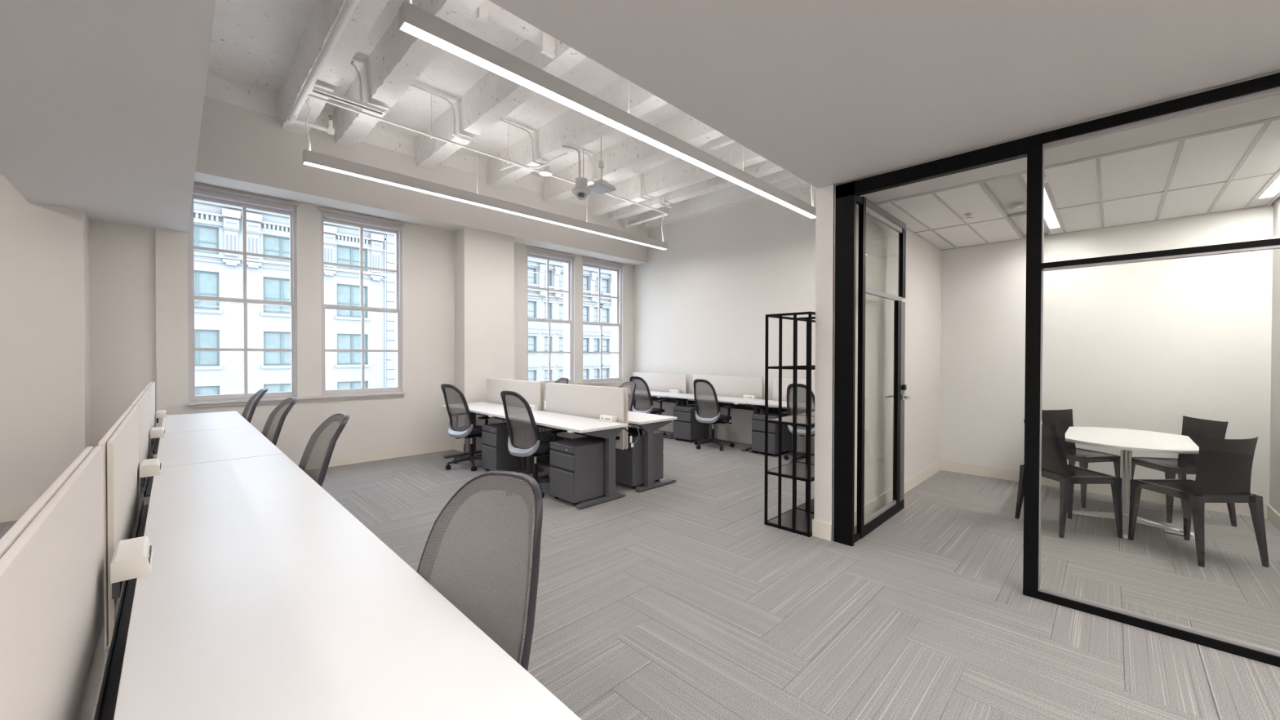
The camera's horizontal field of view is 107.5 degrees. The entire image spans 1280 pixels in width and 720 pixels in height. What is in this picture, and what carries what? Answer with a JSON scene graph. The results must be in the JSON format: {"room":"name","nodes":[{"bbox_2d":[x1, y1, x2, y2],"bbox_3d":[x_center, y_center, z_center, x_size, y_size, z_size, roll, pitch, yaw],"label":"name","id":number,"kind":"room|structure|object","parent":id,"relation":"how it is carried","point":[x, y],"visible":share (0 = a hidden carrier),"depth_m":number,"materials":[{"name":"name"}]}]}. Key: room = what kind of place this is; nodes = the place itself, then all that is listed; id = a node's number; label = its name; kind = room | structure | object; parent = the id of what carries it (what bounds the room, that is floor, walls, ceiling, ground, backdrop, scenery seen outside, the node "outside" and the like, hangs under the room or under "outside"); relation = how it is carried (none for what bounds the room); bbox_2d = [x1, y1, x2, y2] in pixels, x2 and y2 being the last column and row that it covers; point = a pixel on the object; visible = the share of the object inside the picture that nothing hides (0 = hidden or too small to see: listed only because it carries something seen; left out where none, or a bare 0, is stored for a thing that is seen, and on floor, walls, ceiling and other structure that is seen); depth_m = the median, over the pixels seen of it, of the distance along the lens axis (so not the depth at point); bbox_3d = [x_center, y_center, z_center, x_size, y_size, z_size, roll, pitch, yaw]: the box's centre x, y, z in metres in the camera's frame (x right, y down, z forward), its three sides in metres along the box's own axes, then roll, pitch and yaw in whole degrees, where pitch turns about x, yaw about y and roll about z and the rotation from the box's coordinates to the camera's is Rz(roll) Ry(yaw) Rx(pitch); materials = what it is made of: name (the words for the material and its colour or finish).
{"room":"open-plan office","nodes":[
{"label":"open-plan office","id":0,"kind":"room"},
{"bbox_2d":[0,173,91,507],"bbox_3d":[-6.719,-0.845,3.358,3.610,4.500,0.750,0,1,-45],"label":"wall","id":1,"kind":"structure","parent":0,"point":[45,339],"depth_m":4.19,"materials":[{"name":"paint"}]},
{"bbox_2d":[0,502,34,522],"bbox_3d":[-6.539,1.341,3.342,3.422,0.130,0.462,0,1,-45],"label":"baseboard","id":2,"kind":"structure","parent":1,"relation":"attached to","point":[8,513],"depth_m":4.09,"materials":[{"name":"beige plastic"}]},
{"bbox_2d":[0,0,215,232],"bbox_3d":[-3.398,-2.228,2.851,1.020,1.710,5.530,0,1,-45],"label":"ceiling","id":3,"kind":"structure","parent":0,"point":[101,101],"depth_m":2.50,"materials":[{"name":"paint"}]},
{"bbox_2d":[88,220,156,457],"bbox_3d":[-5.445,-0.857,4.942,0.490,4.500,0.300,0,1,-45],"label":"wall","id":4,"kind":"structure","parent":0,"point":[122,257],"depth_m":4.83,"materials":[{"name":"paint"}]},
{"bbox_2d":[155,182,633,461],"bbox_3d":[-2.689,-0.875,7.645,7.230,4.500,0.350,0,1,-45],"label":"wall","id":5,"kind":"structure","parent":0,"point":[419,417],"depth_m":6.70,"materials":[{"name":"paint"}]},
{"bbox_2d":[187,184,299,401],"bbox_3d":[-4.669,-0.737,5.552,1.020,2.392,0.230,0,1,-45],"label":"window","id":6,"kind":"structure","parent":5,"relation":"in","point":[200,194],"depth_m":5.54,"materials":[{"name":"grey paint"}]},
{"bbox_2d":[187,391,405,408],"bbox_3d":[-4.174,0.490,5.949,2.240,0.065,0.105,0,1,-45],"label":"sill","id":7,"kind":"structure","parent":5,"relation":"attached to","point":[340,397],"depth_m":5.85,"materials":[{"name":"grey paint"}]},
{"bbox_2d":[319,208,404,395],"bbox_3d":[-3.795,-0.743,6.421,1.025,2.392,0.230,0,1,-45],"label":"window","id":8,"kind":"structure","parent":5,"relation":"in","point":[362,224],"depth_m":6.43,"materials":[{"name":"grey paint"}]},
{"bbox_2d":[293,440,482,466],"bbox_3d":[-2.514,1.313,7.342,7.030,0.130,0.362,0,1,-45],"label":"baseboard","id":9,"kind":"structure","parent":5,"relation":"attached to","point":[337,460],"depth_m":6.66,"materials":[{"name":"beige plastic"}]},
{"bbox_2d":[194,96,648,266],"bbox_3d":[-2.656,-2.480,7.110,7.520,1.020,0.430,0,1,-45],"label":"soffit","id":10,"kind":"structure","parent":5,"relation":"attached to","point":[243,149],"depth_m":6.04,"materials":[{"name":"paint"}]},
{"bbox_2d":[526,246,576,384],"bbox_3d":[-1.655,-0.757,8.548,1.050,2.392,0.230,0,1,-45],"label":"window","id":11,"kind":"structure","parent":5,"relation":"in","point":[531,253],"depth_m":8.67,"materials":[{"name":"clear glass"}]},
{"bbox_2d":[544,380,624,388],"bbox_3d":[-1.166,0.469,8.937,2.300,0.065,0.105,0,1,-45],"label":"sill","id":12,"kind":"structure","parent":5,"relation":"attached to","point":[606,383],"depth_m":9.27,"materials":[{"name":"grey paint"}]},
{"bbox_2d":[582,257,624,382],"bbox_3d":[-0.786,-0.763,9.411,1.080,2.392,0.230,0,1,-45],"label":"window","id":13,"kind":"structure","parent":5,"relation":"in","point":[618,269],"depth_m":9.65,"materials":[{"name":"grey paint"}]},
{"bbox_2d":[454,227,514,444],"bbox_3d":[-2.444,-0.297,7.401,0.823,3.350,0.350,0,1,-45],"label":"column","id":14,"kind":"structure","parent":0,"point":[484,261],"depth_m":7.20,"materials":[{"name":"paint"}]},
{"bbox_2d":[204,0,814,230],"bbox_3d":[-2.033,-2.900,4.165,11.016,0.584,5.480,0,1,-45],"label":"ceiling","id":15,"kind":"structure","parent":0,"point":[263,53],"depth_m":5.13,"materials":[{"name":"paint"}]},
{"bbox_2d":[350,61,387,112],"bbox_3d":[-2.765,-2.759,4.721,0.400,0.391,0.044,0,1,-45],"label":"conduit","id":16,"kind":"object","parent":15,"relation":"attached to","point":[352,62],"visible":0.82,"depth_m":4.68,"materials":[{"name":"white metal"}]},
{"bbox_2d":[312,85,384,115],"bbox_3d":[-2.872,-2.558,4.646,0.600,0.030,0.090,0,1,-45],"label":"channel","id":17,"kind":"object","parent":16,"relation":"attached to","point":[317,91],"visible":1,"depth_m":4.62,"materials":[{"name":"white paint"}]},
{"bbox_2d":[410,84,475,142],"bbox_3d":[-2.233,-2.763,5.250,0.800,0.391,0.044,0,1,-45],"label":"conduit","id":18,"kind":"object","parent":15,"relation":"attached to","point":[454,134],"visible":0.88,"depth_m":5.34,"materials":[{"name":"white metal"}]},
{"bbox_2d":[286,0,668,228],"bbox_3d":[-0.419,-2.718,5.358,5.277,0.503,4.834,0,1,-45],"label":"pipe","id":19,"kind":"object","parent":15,"relation":"hanging from","point":[350,6],"visible":0.91,"depth_m":4.63,"materials":[{"name":"white metal"}]},
{"bbox_2d":[499,152,567,176],"bbox_3d":[-1.371,-2.531,6.193,1.147,0.144,0.292,0,1,25],"label":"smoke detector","id":20,"kind":"object","parent":19,"relation":"attached to","point":[545,171],"visible":0.96,"depth_m":6.15,"materials":[{"name":"white paint"}]},
{"bbox_2d":[302,97,667,249],"bbox_3d":[-1.397,-2.281,6.341,5.188,0.740,0.090,0,1,-45],"label":"linear pendant","id":21,"kind":"object","parent":15,"relation":"hanging from","point":[311,158],"visible":0.89,"depth_m":5.54,"materials":[{"name":"grey metal"}]},
{"bbox_2d":[303,161,665,249],"bbox_3d":[-1.397,-1.917,6.344,5.176,0.009,0.082,0,1,-45],"label":"diffuser","id":22,"kind":"object","parent":21,"relation":"attached to","point":[322,165],"depth_m":5.66,"materials":[{"name":"white plastic"}]},
{"bbox_2d":[500,119,544,164],"bbox_3d":[-1.510,-2.768,5.969,0.820,0.391,0.044,0,1,-45],"label":"conduit","id":23,"kind":"object","parent":15,"relation":"attached to","point":[501,120],"visible":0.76,"depth_m":6.06,"materials":[{"name":"white metal"}]},
{"bbox_2d":[561,145,591,197],"bbox_3d":[-0.764,-2.309,5.785,0.346,0.650,0.240,0,1,-45],"label":"dome camera","id":24,"kind":"object","parent":15,"relation":"hanging from","point":[581,183],"visible":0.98,"depth_m":5.77,"materials":[{"name":"grey plastic"}]},
{"bbox_2d":[585,136,616,194],"bbox_3d":[-0.459,-2.316,5.524,0.250,0.630,0.260,1,1,37],"label":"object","id":25,"kind":"object","parent":15,"relation":"hanging from","point":[601,186],"visible":1,"depth_m":5.49,"materials":[{"name":"grey"}]},
{"bbox_2d":[398,0,816,218],"bbox_3d":[0.503,-2.260,4.458,5.188,0.740,0.090,0,1,-45],"label":"linear pendant","id":26,"kind":"object","parent":15,"relation":"hanging from","point":[415,21],"visible":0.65,"depth_m":3.41,"materials":[{"name":"white paint"}]},
{"bbox_2d":[0,426,1279,719],"bbox_3d":[-0.067,1.505,2.206,11.200,0.150,11.400,0,1,-45],"label":"floor","id":27,"kind":"structure","parent":0,"point":[677,600],"depth_m":2.80,"materials":[{"name":"grey carpet"}]},
{"bbox_2d":[152,410,253,454],"bbox_3d":[-4.095,0.984,4.391,0.612,0.835,1.550,0,1,-45],"label":"desk","id":28,"kind":"object","parent":27,"relation":"on","point":[224,420],"visible":0.33,"depth_m":4.27,"materials":[{"name":"white laminate"}]},
{"bbox_2d":[147,381,155,458],"bbox_3d":[-4.279,0.536,4.112,0.016,0.635,1.463,0,1,-45],"label":"privacy screen","id":29,"kind":"object","parent":28,"relation":"attached to","point":[152,388],"visible":0.48,"depth_m":3.98,"materials":[{"name":"beige fabric"}]},
{"bbox_2d":[152,437,159,454],"bbox_3d":[-4.242,0.702,4.242,0.195,0.070,1.350,0,1,-45],"label":"cable tray","id":30,"kind":"object","parent":28,"relation":"on","point":[155,449],"depth_m":3.97,"materials":[{"name":"black metal"}]},
{"bbox_2d":[155,409,167,422],"bbox_3d":[-4.728,0.559,4.641,0.075,0.108,0.200,0,1,-45],"label":"box","id":31,"kind":"object","parent":28,"relation":"on","point":[159,414],"visible":1,"depth_m":4.57,"materials":[{"name":"white plastic"}]},
{"bbox_2d":[143,426,284,497],"bbox_3d":[-2.992,0.996,3.282,0.612,0.835,1.550,0,1,-45],"label":"desk","id":32,"kind":"object","parent":27,"relation":"on","point":[183,448],"visible":0.41,"depth_m":3.11,"materials":[{"name":"white laminate"}]},
{"bbox_2d":[135,389,150,509],"bbox_3d":[-3.207,0.548,3.034,0.016,0.635,1.463,0,1,-45],"label":"privacy screen","id":33,"kind":"object","parent":32,"relation":"attached to","point":[144,402],"visible":0.47,"depth_m":2.88,"materials":[{"name":"beige"}]},
{"bbox_2d":[143,454,155,497],"bbox_3d":[-3.139,0.715,3.132,0.195,0.070,1.350,0,1,-45],"label":"cable tray","id":34,"kind":"object","parent":32,"relation":"on","point":[148,487],"depth_m":2.76,"materials":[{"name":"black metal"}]},
{"bbox_2d":[150,426,165,444],"bbox_3d":[-3.636,0.571,3.541,0.075,0.108,0.200,0,1,-45],"label":"box","id":35,"kind":"object","parent":32,"relation":"on","point":[157,432],"visible":1,"depth_m":3.47,"materials":[{"name":"white plastic"}]},
{"bbox_2d":[241,387,268,422],"bbox_3d":[-4.210,0.850,4.744,0.672,1.096,0.722,1,1,43],"label":"chair","id":36,"kind":"object","parent":27,"relation":"on","point":[249,410],"visible":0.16,"depth_m":4.95,"materials":[{"name":"grey fabric"}]},
{"bbox_2d":[262,397,297,445],"bbox_3d":[-3.108,0.862,3.656,0.672,1.096,0.722,1,1,41],"label":"chair","id":37,"kind":"object","parent":27,"relation":"on","point":[273,427],"visible":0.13,"depth_m":3.86,"materials":[{"name":"grey fabric"}]},
{"bbox_2d":[298,413,350,486],"bbox_3d":[-2.026,0.874,2.603,0.672,1.096,0.722,1,1,41],"label":"chair","id":38,"kind":"object","parent":27,"relation":"on","point":[315,460],"visible":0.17,"depth_m":2.80,"materials":[{"name":"grey fabric"}]},
{"bbox_2d":[94,453,581,719],"bbox_3d":[-1.343,1.015,1.623,0.612,0.835,3.100,0,1,-45],"label":"desk","id":39,"kind":"object","parent":27,"relation":"on","point":[263,597],"visible":0.94,"depth_m":1.07,"materials":[{"name":"white laminate"}]},
{"bbox_2d":[0,446,93,559],"bbox_3d":[-1.074,0.573,0.841,0.016,0.635,1.463,0,1,-45],"label":"privacy screen","id":40,"kind":"object","parent":39,"relation":"attached to","point":[14,533],"visible":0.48,"depth_m":0.82,"materials":[{"name":"beige"}]},
{"bbox_2d":[0,445,104,719],"bbox_3d":[-1.062,0.573,0.853,0.016,0.635,1.463,0,1,-45],"label":"privacy screen","id":41,"kind":"object","parent":39,"relation":"attached to","point":[52,575],"visible":1,"depth_m":0.83,"materials":[{"name":"fabric"}]},
{"bbox_2d":[97,404,133,648],"bbox_3d":[-2.148,0.560,1.944,0.016,0.635,1.463,0,1,-45],"label":"privacy screen","id":42,"kind":"object","parent":39,"relation":"attached to","point":[103,442],"visible":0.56,"depth_m":1.43,"materials":[{"name":"beige"}]},
{"bbox_2d":[94,500,148,719],"bbox_3d":[-1.491,0.734,1.473,0.195,0.070,2.900,0,1,-45],"label":"cable tray","id":43,"kind":"object","parent":39,"relation":"on","point":[105,710],"depth_m":1.24,"materials":[{"name":"black metal"}]},
{"bbox_2d":[106,404,139,647],"bbox_3d":[-2.136,0.560,1.956,0.016,0.635,1.463,0,1,-45],"label":"privacy screen","id":44,"kind":"object","parent":39,"relation":"attached to","point":[122,446],"visible":0.68,"depth_m":1.64,"materials":[{"name":"beige"}]},
{"bbox_2d":[110,536,152,599],"bbox_3d":[-1.465,0.596,1.357,0.075,0.108,0.200,0,1,-45],"label":"box","id":45,"kind":"object","parent":39,"relation":"on","point":[132,558],"visible":1,"depth_m":1.30,"materials":[{"name":"white plastic"}]},
{"bbox_2d":[139,457,161,486],"bbox_3d":[-2.543,0.583,2.442,0.075,0.108,0.200,0,1,-45],"label":"box","id":46,"kind":"object","parent":39,"relation":"on","point":[149,467],"visible":1,"depth_m":2.38,"materials":[{"name":"white plastic"}]},
{"bbox_2d":[440,383,495,471],"bbox_3d":[-2.237,0.842,6.126,0.672,1.096,0.722,0,1,31],"label":"chair","id":47,"kind":"object","parent":27,"relation":"on","point":[460,425],"visible":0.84,"depth_m":5.96,"materials":[{"name":"black plastic"}]},
{"bbox_2d":[417,470,542,671],"bbox_3d":[-0.526,0.891,1.117,0.672,1.096,0.722,0,1,23],"label":"chair","id":48,"kind":"object","parent":27,"relation":"on","point":[482,552],"visible":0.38,"depth_m":1.32,"materials":[{"name":"fabric"}]},
{"bbox_2d":[442,401,540,472],"bbox_3d":[-2.024,1.013,6.304,0.615,0.750,1.580,0,1,-45],"label":"desk","id":49,"kind":"object","parent":27,"relation":"on","point":[482,408],"visible":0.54,"depth_m":6.37,"materials":[{"name":"white laminate"}]},
{"bbox_2d":[476,413,506,420],"bbox_3d":[-1.869,0.772,6.455,0.120,0.070,1.380,0,1,-45],"label":"cable tray","id":50,"kind":"object","parent":49,"relation":"on","point":[477,413],"depth_m":6.60,"materials":[{"name":"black metal"}]},
{"bbox_2d":[486,377,541,431],"bbox_3d":[-1.796,0.604,6.574,0.024,0.645,1.453,0,1,-45],"label":"privacy screen","id":51,"kind":"object","parent":49,"relation":"attached to","point":[531,391],"visible":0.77,"depth_m":6.52,"materials":[{"name":"beige fabric"}]},
{"bbox_2d":[481,422,520,471],"bbox_3d":[-1.683,1.105,5.946,0.506,0.575,0.390,0,1,-45],"label":"base cabinet","id":52,"kind":"object","parent":27,"relation":"on","point":[495,455],"visible":0.7,"depth_m":5.73,"materials":[{"name":"grey metal"}]},
{"bbox_2d":[500,390,567,497],"bbox_3d":[-1.153,0.854,5.021,0.672,1.096,0.722,0,1,33],"label":"chair","id":53,"kind":"object","parent":27,"relation":"on","point":[524,439],"visible":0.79,"depth_m":4.85,"materials":[{"name":"black plastic"}]},
{"bbox_2d":[537,427,558,464],"bbox_3d":[-1.154,1.101,6.486,0.506,0.575,0.390,0,1,-45],"label":"base cabinet","id":54,"kind":"object","parent":27,"relation":"on","point":[544,437],"visible":0.16,"depth_m":6.24,"materials":[{"name":"grey metal"}]},
{"bbox_2d":[544,400,564,465],"bbox_3d":[-1.474,1.010,6.850,0.615,0.750,1.580,0,1,-45],"label":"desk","id":55,"kind":"object","parent":27,"relation":"on","point":[560,438],"visible":0.02,"depth_m":6.22,"materials":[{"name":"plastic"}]},
{"bbox_2d":[489,377,544,431],"bbox_3d":[-1.759,0.604,6.610,0.024,0.645,1.453,0,1,-45],"label":"privacy screen","id":56,"kind":"object","parent":55,"relation":"attached to","point":[542,383],"visible":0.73,"depth_m":6.10,"materials":[{"name":"beige fabric"}]},
{"bbox_2d":[497,410,627,508],"bbox_3d":[-0.896,1.026,5.169,0.615,0.750,1.580,0,1,-45],"label":"desk","id":57,"kind":"object","parent":27,"relation":"on","point":[607,431],"visible":0.81,"depth_m":4.72,"materials":[{"name":"white laminate"}]},
{"bbox_2d":[536,424,619,439],"bbox_3d":[-0.742,0.785,5.320,0.120,0.070,1.380,0,1,-45],"label":"cable tray","id":58,"kind":"object","parent":57,"relation":"on","point":[617,437],"depth_m":5.15,"materials":[{"name":"black metal"}]},
{"bbox_2d":[545,382,624,449],"bbox_3d":[-0.682,0.617,5.453,0.024,0.645,1.453,0,1,-45],"label":"privacy screen","id":59,"kind":"object","parent":57,"relation":"attached to","point":[583,401],"visible":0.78,"depth_m":5.37,"materials":[{"name":"fabric"}]},
{"bbox_2d":[599,414,617,422],"bbox_3d":[-0.341,0.650,5.026,0.075,0.108,0.200,0,1,-45],"label":"box","id":60,"kind":"object","parent":57,"relation":"on","point":[602,417],"visible":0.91,"depth_m":4.98,"materials":[{"name":"white plastic"}]},
{"bbox_2d":[549,436,604,505],"bbox_3d":[-0.601,1.118,4.780,0.506,0.575,0.390,0,1,-45],"label":"base cabinet","id":61,"kind":"object","parent":27,"relation":"on","point":[577,465],"visible":0.91,"depth_m":4.61,"materials":[{"name":"grey metal"}]},
{"bbox_2d":[564,410,676,492],"bbox_3d":[-0.347,1.022,5.715,0.615,0.750,1.580,0,1,-45],"label":"desk","id":62,"kind":"object","parent":27,"relation":"on","point":[648,423],"visible":0.38,"depth_m":5.11,"materials":[{"name":"white laminate"}]},
{"bbox_2d":[554,382,627,448],"bbox_3d":[-0.646,0.616,5.489,0.024,0.645,1.453,0,1,-45],"label":"privacy screen","id":63,"kind":"object","parent":62,"relation":"attached to","point":[625,388],"visible":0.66,"depth_m":4.97,"materials":[{"name":"beige fabric"}]},
{"bbox_2d":[622,424,639,451],"bbox_3d":[-0.100,0.824,4.946,0.219,0.271,0.064,0,1,-38],"label":"power cable","id":64,"kind":"object","parent":62,"relation":"hanging from","point":[636,427],"visible":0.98,"depth_m":4.93,"materials":[{"name":"black plastic"}]},
{"bbox_2d":[627,426,642,436],"bbox_3d":[-0.500,0.783,5.560,0.120,0.070,1.380,0,1,-45],"label":"cable tray","id":65,"kind":"object","parent":62,"relation":"on","point":[633,431],"depth_m":5.17,"materials":[{"name":"black metal"}]},
{"bbox_2d":[618,381,635,426],"bbox_3d":[-0.371,0.845,6.200,0.722,1.096,0.672,0,1,-43],"label":"chair","id":66,"kind":"object","parent":27,"relation":"on","point":[630,385],"visible":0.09,"depth_m":6.28,"materials":[{"name":"grey fabric"}]},
{"bbox_2d":[615,430,663,488],"bbox_3d":[-0.040,1.114,5.365,0.506,0.575,0.390,0,1,-45],"label":"base cabinet","id":67,"kind":"object","parent":27,"relation":"on","point":[629,465],"visible":0.62,"depth_m":5.15,"materials":[{"name":"grey metal"}]},
{"bbox_2d":[629,376,667,435],"bbox_3d":[0.114,0.826,8.384,0.672,1.096,0.722,1,1,37],"label":"chair","id":68,"kind":"object","parent":27,"relation":"on","point":[642,401],"visible":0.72,"depth_m":8.21,"materials":[{"name":"grey fabric"}]},
{"bbox_2d":[649,391,687,437],"bbox_3d":[0.102,0.993,9.023,0.605,0.750,1.600,0,1,-45],"label":"desk","id":69,"kind":"object","parent":27,"relation":"on","point":[655,393],"visible":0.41,"depth_m":8.63,"materials":[{"name":"white laminate"}]},
{"bbox_2d":[632,372,686,393],"bbox_3d":[0.330,0.464,9.256,0.112,0.405,1.423,0,1,-45],"label":"privacy screen","id":70,"kind":"object","parent":69,"relation":"attached to","point":[659,382],"visible":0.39,"depth_m":9.16,"materials":[{"name":"fabric"}]},
{"bbox_2d":[651,396,675,403],"bbox_3d":[0.253,0.752,9.171,0.120,0.070,1.400,0,1,-45],"label":"cable tray","id":71,"kind":"object","parent":69,"relation":"on","point":[653,398],"depth_m":8.93,"materials":[{"name":"black metal"}]},
{"bbox_2d":[672,404,708,442],"bbox_3d":[0.880,1.091,8.112,0.506,0.575,0.390,0,1,-45],"label":"base cabinet","id":72,"kind":"object","parent":27,"relation":"on","point":[686,426],"visible":0.92,"depth_m":7.93,"materials":[{"name":"grey metal"}]},
{"bbox_2d":[692,378,735,450],"bbox_3d":[1.128,0.837,7.435,0.672,1.096,0.722,1,1,39],"label":"chair","id":73,"kind":"object","parent":27,"relation":"on","point":[706,402],"visible":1,"depth_m":7.28,"materials":[{"name":"grey fabric"}]},
{"bbox_2d":[666,393,764,451],"bbox_3d":[1.244,1.006,7.874,0.605,0.750,1.600,0,1,-45],"label":"desk","id":74,"kind":"object","parent":27,"relation":"on","point":[682,398],"visible":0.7,"depth_m":7.69,"materials":[{"name":"white laminate"}]},
{"bbox_2d":[687,400,753,410],"bbox_3d":[1.395,0.765,8.021,0.120,0.070,1.400,0,1,-45],"label":"cable tray","id":75,"kind":"object","parent":74,"relation":"on","point":[722,405],"depth_m":7.76,"materials":[{"name":"black metal"}]},
{"bbox_2d":[693,374,762,399],"bbox_3d":[1.458,0.477,8.121,0.112,0.405,1.423,0,1,-45],"label":"privacy screen","id":76,"kind":"object","parent":74,"relation":"attached to","point":[724,385],"visible":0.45,"depth_m":8.00,"materials":[{"name":"beige fabric"}]},
{"bbox_2d":[746,400,786,452],"bbox_3d":[2.386,1.019,6.725,0.605,0.750,1.600,0,1,-45],"label":"desk","id":77,"kind":"object","parent":27,"relation":"on","point":[758,404],"visible":0.16,"depth_m":7.13,"materials":[{"name":"white laminate"}]},
{"bbox_2d":[768,407,786,413],"bbox_3d":[2.537,0.778,6.872,0.120,0.070,1.400,0,1,-45],"label":"cable tray","id":78,"kind":"object","parent":77,"relation":"on","point":[770,409],"depth_m":7.24,"materials":[{"name":"black metal"}]},
{"bbox_2d":[773,377,814,401],"bbox_3d":[2.600,0.490,6.972,0.112,0.405,1.423,0,1,-45],"label":"privacy screen","id":79,"kind":"object","parent":77,"relation":"attached to","point":[785,381],"visible":0.16,"depth_m":7.35,"materials":[{"name":"beige fabric"}]},
{"bbox_2d":[751,412,791,456],"bbox_3d":[1.973,1.103,7.027,0.506,0.575,0.390,0,1,-45],"label":"base cabinet","id":80,"kind":"object","parent":27,"relation":"on","point":[757,420],"visible":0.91,"depth_m":6.88,"materials":[{"name":"grey metal"}]},
{"bbox_2d":[764,311,815,537],"bbox_3d":[1.399,0.513,4.072,0.519,1.805,0.404,0,1,-45],"label":"shelf unit","id":81,"kind":"object","parent":27,"relation":"on","point":[794,521],"visible":0.7,"depth_m":3.94,"materials":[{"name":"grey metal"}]},
{"bbox_2d":[782,383,814,462],"bbox_3d":[2.248,0.849,6.336,0.672,1.096,0.722,1,1,41],"label":"chair","id":82,"kind":"object","parent":27,"relation":"on","point":[801,388],"visible":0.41,"depth_m":6.19,"materials":[{"name":"grey fabric"}]},
{"bbox_2d":[795,319,815,513],"bbox_3d":[1.772,0.511,4.442,0.519,1.805,0.404,0,1,-45],"label":"shelf unit","id":83,"kind":"object","parent":27,"relation":"on","point":[802,507],"visible":0.03,"depth_m":4.40,"materials":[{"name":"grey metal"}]},
{"bbox_2d":[1014,419,1123,537],"bbox_3d":[3.614,0.974,3.979,0.491,0.894,0.465,0,1,0],"label":"chair","id":84,"kind":"object","parent":27,"relation":"on","point":[1055,467],"visible":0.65,"depth_m":3.83,"materials":[{"name":"black"}]},
{"bbox_2d":[1041,408,1119,507],"bbox_3d":[4.438,0.969,4.771,0.465,0.894,0.491,0,1,-10],"label":"chair","id":85,"kind":"object","parent":27,"relation":"on","point":[1049,417],"visible":0.54,"depth_m":4.78,"materials":[{"name":"black wood"}]},
{"bbox_2d":[1065,426,1199,538],"bbox_3d":[4.218,1.044,4.076,1.300,0.755,0.822,0,1,-45],"label":"meeting table","id":86,"kind":"object","parent":27,"relation":"on","point":[1126,440],"visible":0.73,"depth_m":3.98,"materials":[{"name":"white laminate"}]},
{"bbox_2d":[1131,415,1236,526],"bbox_3d":[4.900,0.975,4.277,0.491,0.894,0.465,0,1,10],"label":"chair","id":87,"kind":"object","parent":27,"relation":"on","point":[1193,428],"visible":0.61,"depth_m":4.26,"materials":[{"name":"black wood"}]},
{"bbox_2d":[1128,436,1269,567],"bbox_3d":[4.110,0.980,3.479,0.465,0.894,0.491,0,1,0],"label":"chair","id":88,"kind":"object","parent":27,"relation":"on","point":[1224,466],"visible":1,"depth_m":3.29,"materials":[{"name":"black"}]},
{"bbox_2d":[633,186,941,459],"bbox_3d":[1.903,-0.869,8.046,0.250,4.500,5.655,0,1,-45],"label":"wall","id":89,"kind":"structure","parent":0,"point":[702,302],"depth_m":8.22,"materials":[{"name":"paint"}]},
{"bbox_2d":[631,400,814,453],"bbox_3d":[1.713,1.081,7.946,0.180,0.600,5.440,0,1,-45],"label":"panel","id":90,"kind":"object","parent":89,"relation":"attached to","point":[740,428],"visible":0.21,"depth_m":7.94,"materials":[{"name":"paint"}]},
{"bbox_2d":[813,184,940,540],"bbox_3d":[2.609,-0.839,4.860,3.240,4.500,0.140,0,1,-45],"label":"wall","id":91,"kind":"structure","parent":0,"point":[922,300],"depth_m":4.46,"materials":[{"name":"paint"}]},
{"bbox_2d":[812,459,1279,541],"bbox_3d":[3.510,1.356,3.995,3.302,0.130,2.697,0,1,-45],"label":"baseboard","id":92,"kind":"structure","parent":91,"relation":"attached to","point":[871,507],"depth_m":4.75,"materials":[{"name":"beige plastic"}]},
{"bbox_2d":[488,0,1279,250],"bbox_3d":[1.872,-2.193,0.193,10.950,1.710,5.670,0,1,-45],"label":"ceiling","id":93,"kind":"structure","parent":0,"point":[828,92],"depth_m":2.34,"materials":[{"name":"paint"}]},
{"bbox_2d":[1044,184,1061,229],"bbox_3d":[3.766,-1.393,4.344,1.720,0.014,0.105,0,1,-45],"label":"recessed light","id":94,"kind":"object","parent":93,"relation":"in","point":[1047,221],"visible":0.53,"depth_m":4.57,"materials":[{"name":"grey plastic"}]},
{"bbox_2d":[1257,173,1279,199],"bbox_3d":[4.716,-1.382,3.388,1.720,0.014,0.100,0,1,-45],"label":"recessed light","id":95,"kind":"object","parent":93,"relation":"in","point":[1273,188],"visible":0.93,"depth_m":3.82,"materials":[{"name":"grey plastic"}]},
{"bbox_2d":[832,72,1279,666],"bbox_3d":[2.428,0.042,2.789,0.063,2.775,2.533,0,1,-45],"label":"glass wall","id":96,"kind":"structure","parent":0,"point":[1033,147],"depth_m":2.82,"materials":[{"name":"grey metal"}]},
{"bbox_2d":[853,195,910,542],"bbox_3d":[2.065,0.062,4.027,1.215,2.688,0.186,0,1,-45],"label":"door","id":97,"kind":"structure","parent":96,"relation":"in","point":[864,526],"depth_m":4.06,"materials":[{"name":"black metal"}]},
{"bbox_2d":[939,204,1273,504],"bbox_3d":[4.879,-0.036,5.127,0.250,2.900,2.695,0,1,-45],"label":"wall","id":98,"kind":"structure","parent":0,"point":[1147,345],"depth_m":4.86,"materials":[{"name":"paint"}]},
{"bbox_2d":[1269,195,1279,514],"bbox_3d":[4.521,-0.017,2.977,3.290,2.900,0.150,0,1,-45],"label":"wall","id":99,"kind":"structure","parent":0,"point":[1274,461],"depth_m":4.08,"materials":[{"name":"paint"}]},
{"label":"outside","id":100,"kind":"structure","parent":0,"visible":0},
{"bbox_3d":[-13.359,15.206,34.830,150.000,0.200,52.000,0,1,-45],"label":"ground","id":101,"kind":"structure","parent":100,"visible":0},
{"bbox_2d":[193,199,395,395],"bbox_3d":[-27.537,1.810,30.988,20.600,26.600,9.250,0,1,-45],"label":"hotel building","id":102,"kind":"structure","parent":101,"relation":"on","point":[217,325],"depth_m":30.22,"materials":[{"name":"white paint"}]},
{"bbox_2d":[527,256,611,381],"bbox_3d":[-10.547,0.993,47.863,19.500,28.000,9.250,0,1,-45],"label":"office building","id":103,"kind":"structure","parent":101,"relation":"on","point":[536,268],"depth_m":45.58,"materials":[{"name":"stone"}]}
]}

